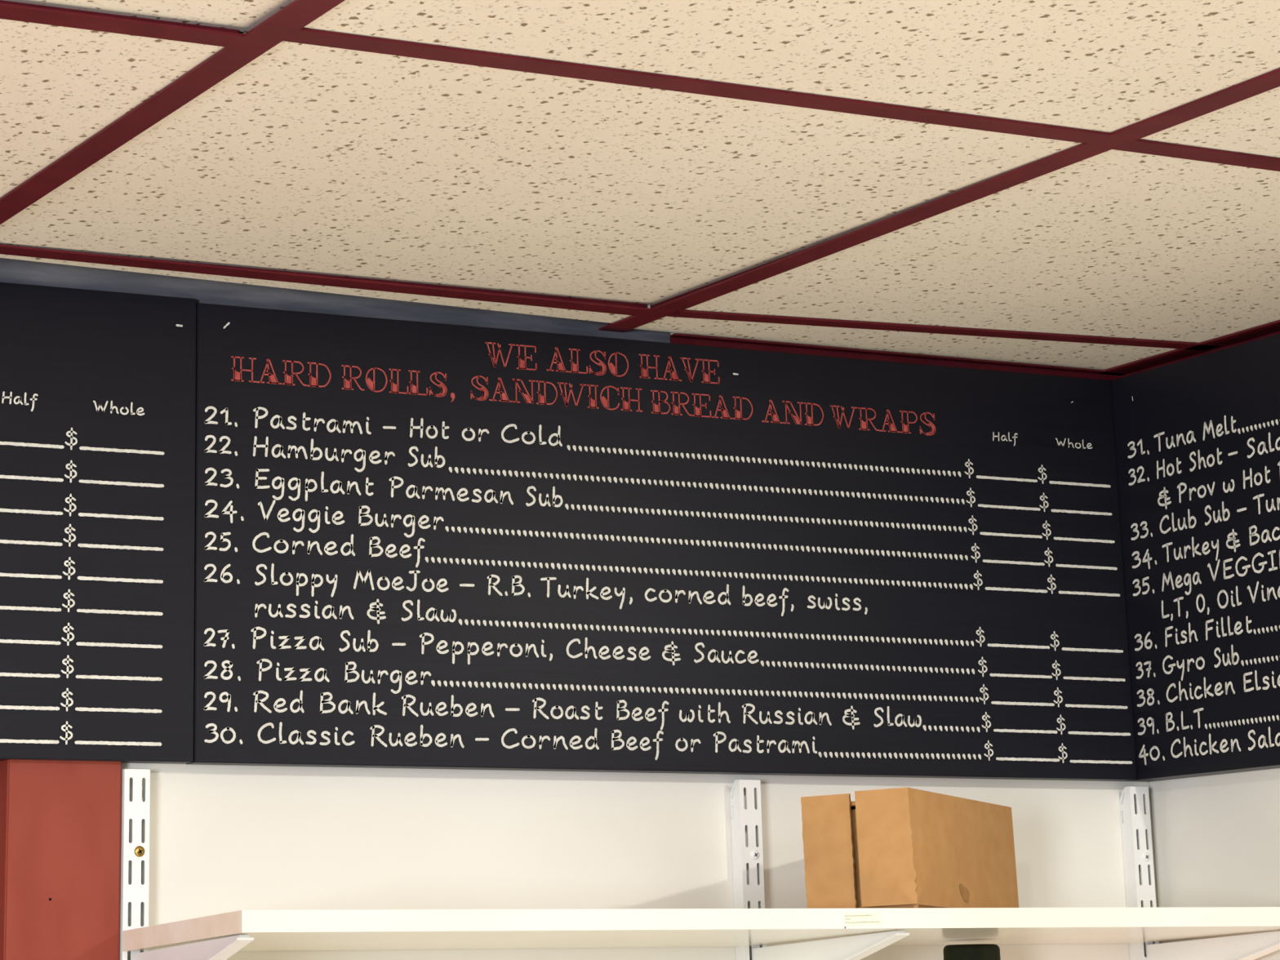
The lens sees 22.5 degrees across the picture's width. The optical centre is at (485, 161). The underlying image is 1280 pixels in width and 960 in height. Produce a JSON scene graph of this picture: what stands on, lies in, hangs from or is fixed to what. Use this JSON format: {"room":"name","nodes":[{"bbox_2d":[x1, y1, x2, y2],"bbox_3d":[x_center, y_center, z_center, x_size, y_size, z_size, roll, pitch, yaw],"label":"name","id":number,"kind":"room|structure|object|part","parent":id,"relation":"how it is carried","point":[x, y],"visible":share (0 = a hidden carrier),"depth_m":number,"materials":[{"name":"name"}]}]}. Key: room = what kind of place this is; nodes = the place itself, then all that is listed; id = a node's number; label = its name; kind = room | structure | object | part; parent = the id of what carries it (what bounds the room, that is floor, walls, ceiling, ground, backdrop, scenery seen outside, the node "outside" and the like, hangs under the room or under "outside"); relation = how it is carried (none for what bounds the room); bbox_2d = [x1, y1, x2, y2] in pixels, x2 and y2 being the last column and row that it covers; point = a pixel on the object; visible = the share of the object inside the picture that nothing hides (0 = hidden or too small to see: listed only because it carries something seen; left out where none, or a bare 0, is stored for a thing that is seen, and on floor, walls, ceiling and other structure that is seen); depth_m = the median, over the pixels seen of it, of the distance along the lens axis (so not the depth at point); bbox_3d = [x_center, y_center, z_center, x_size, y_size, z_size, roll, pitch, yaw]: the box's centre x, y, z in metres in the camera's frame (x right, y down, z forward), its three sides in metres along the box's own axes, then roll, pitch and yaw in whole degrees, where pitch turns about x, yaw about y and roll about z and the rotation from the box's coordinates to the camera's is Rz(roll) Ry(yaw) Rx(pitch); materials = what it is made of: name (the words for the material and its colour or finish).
{"room":"eatery","nodes":[
{"label":"eatery","id":0,"kind":"room"},
{"bbox_2d":[0,0,1279,380],"bbox_3d":[0.863,-0.629,0.207,6.400,0.242,5.650,6,-16,-26],"label":"ceiling","id":1,"kind":"structure","parent":0,"point":[1077,188],"depth_m":2.18,"materials":[{"name":"beige tile"}]},
{"bbox_2d":[121,332,1160,959],"bbox_3d":[0.239,1.234,2.572,1.196,2.510,0.120,6,-16,-26],"label":"wall","id":2,"kind":"structure","parent":0,"point":[224,838],"depth_m":2.58,"materials":[{"name":"white paint"}]},
{"bbox_2d":[0,759,121,959],"bbox_3d":[-0.305,1.407,2.173,0.090,1.990,0.024,6,-16,-26],"label":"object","id":3,"kind":"structure","parent":2,"relation":"attached to","point":[60,820],"depth_m":2.39,"materials":[{"name":"red paint"}]},
{"bbox_2d":[0,282,195,764],"bbox_3d":[-0.440,0.262,2.402,0.468,0.361,0.022,6,-16,-26],"label":"menu board","id":4,"kind":"object","parent":2,"relation":"attached to","point":[98,388],"visible":1,"depth_m":2.46,"materials":[{"name":"black paint"}]},
{"bbox_2d":[119,768,150,959],"bbox_3d":[-0.262,0.755,2.363,0.020,0.606,0.017,6,-16,-26],"label":"shelf standard","id":5,"kind":"object","parent":2,"relation":"attached to","point":[135,798],"visible":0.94,"depth_m":2.42,"materials":[{"name":"white metal"}]},
{"bbox_2d":[130,934,253,959],"bbox_3d":[-0.213,0.587,2.300,0.013,0.060,0.217,6,-16,-26],"label":"shelf bracket","id":6,"kind":"object","parent":5,"relation":"attached to","point":[222,948],"visible":1,"depth_m":2.27,"materials":[{"name":"white metal"}]},
{"bbox_2d":[0,257,670,342],"bbox_3d":[-0.354,0.077,2.498,1.150,0.090,0.019,6,-16,-26],"label":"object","id":7,"kind":"structure","parent":2,"relation":"attached to","point":[11,270],"depth_m":2.58,"materials":[{"name":"grey paint"}]},
{"bbox_2d":[185,302,1137,781],"bbox_3d":[0.169,0.331,2.697,0.891,0.358,0.022,6,-16,-26],"label":"menu board","id":8,"kind":"object","parent":2,"relation":"attached to","point":[418,544],"visible":1,"depth_m":2.67,"materials":[{"name":"black paint"}]},
{"bbox_2d":[122,906,1279,951],"bbox_3d":[0.213,0.601,2.515,0.973,0.023,0.250,6,-16,-26],"label":"wall shelf","id":9,"kind":"object","parent":2,"relation":"attached to","point":[329,929],"visible":1,"depth_m":2.41,"materials":[{"name":"white plastic"}]},
{"bbox_2d":[844,915,879,923],"bbox_3d":[0.283,0.569,2.414,0.030,0.006,0.001,6,-16,-26],"label":"label","id":10,"kind":"object","parent":9,"relation":"attached to","point":[850,915],"depth_m":2.41,"materials":[{"name":"white paper"}]},
{"bbox_2d":[800,786,1018,908],"bbox_3d":[0.344,0.559,2.576,0.093,0.098,0.244,-9,-16,27],"label":"cardboard box","id":11,"kind":"object","parent":9,"relation":"on","point":[897,847],"visible":0.86,"depth_m":2.49,"materials":[{"name":"brown cardboard"}]},
{"bbox_3d":[0.343,0.524,2.588,0.082,0.010,0.232,-9,-16,27],"label":"panel","id":12,"kind":"part","parent":11,"relation":"part of","materials":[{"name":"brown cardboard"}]},
{"bbox_3d":[0.345,0.601,2.566,0.089,0.010,0.232,-9,-16,27],"label":"panel","id":13,"kind":"part","parent":11,"relation":"part of","materials":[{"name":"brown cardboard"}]},
{"bbox_3d":[0.381,0.553,2.559,0.006,0.095,0.240,-9,-16,27],"label":"panel","id":14,"kind":"part","parent":11,"relation":"part of","materials":[{"name":"brown cardboard"}]},
{"bbox_2d":[729,779,766,959],"bbox_3d":[0.221,0.808,2.597,0.020,0.606,0.017,6,-16,-26],"label":"shelf standard","id":15,"kind":"object","parent":2,"relation":"attached to","point":[745,811],"visible":0.86,"depth_m":2.65,"materials":[{"name":"white metal"}]},
{"bbox_2d":[751,930,909,959],"bbox_3d":[0.270,0.640,2.535,0.013,0.060,0.217,6,-16,-26],"label":"shelf bracket","id":16,"kind":"object","parent":15,"relation":"attached to","point":[855,947],"visible":1,"depth_m":2.52,"materials":[{"name":"white metal"}]},
{"bbox_2d":[1120,786,1159,959],"bbox_3d":[0.580,0.848,2.772,0.020,0.606,0.017,6,-16,-26],"label":"shelf standard","id":17,"kind":"object","parent":2,"relation":"attached to","point":[1139,872],"visible":0.83,"depth_m":2.83,"materials":[{"name":"white metal"}]},
{"bbox_2d":[1146,930,1279,959],"bbox_3d":[0.629,0.680,2.709,0.013,0.060,0.217,6,-16,-26],"label":"shelf bracket","id":18,"kind":"object","parent":17,"relation":"attached to","point":[1249,946],"visible":1,"depth_m":2.72,"materials":[{"name":"white metal"}]},
{"bbox_3d":[0.217,0.818,2.458,0.973,0.023,0.250,6,-16,-26],"label":"wall shelf","id":19,"kind":"object","parent":2,"relation":"attached to","visible":0},
{"bbox_2d":[943,943,1000,959],"bbox_3d":[0.403,0.754,2.627,0.047,0.221,0.047,6,-16,-26],"label":"canister","id":20,"kind":"object","parent":19,"relation":"on","point":[983,951],"visible":1,"depth_m":2.63,"materials":[{"name":"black plastic"}]},
{"bbox_2d":[1150,768,1279,959],"bbox_3d":[1.072,1.051,1.927,0.120,2.510,1.820,6,-16,-26],"label":"wall","id":21,"kind":"structure","parent":0,"point":[1216,837],"depth_m":2.78,"materials":[{"name":"white paint"}]},
{"bbox_2d":[1110,333,1279,782],"bbox_3d":[0.985,0.170,2.131,0.030,0.358,1.801,6,-16,-26],"label":"menu board","id":22,"kind":"object","parent":21,"relation":"attached to","point":[1197,439],"visible":1,"depth_m":2.79,"materials":[{"name":"black paint"}]}
]}

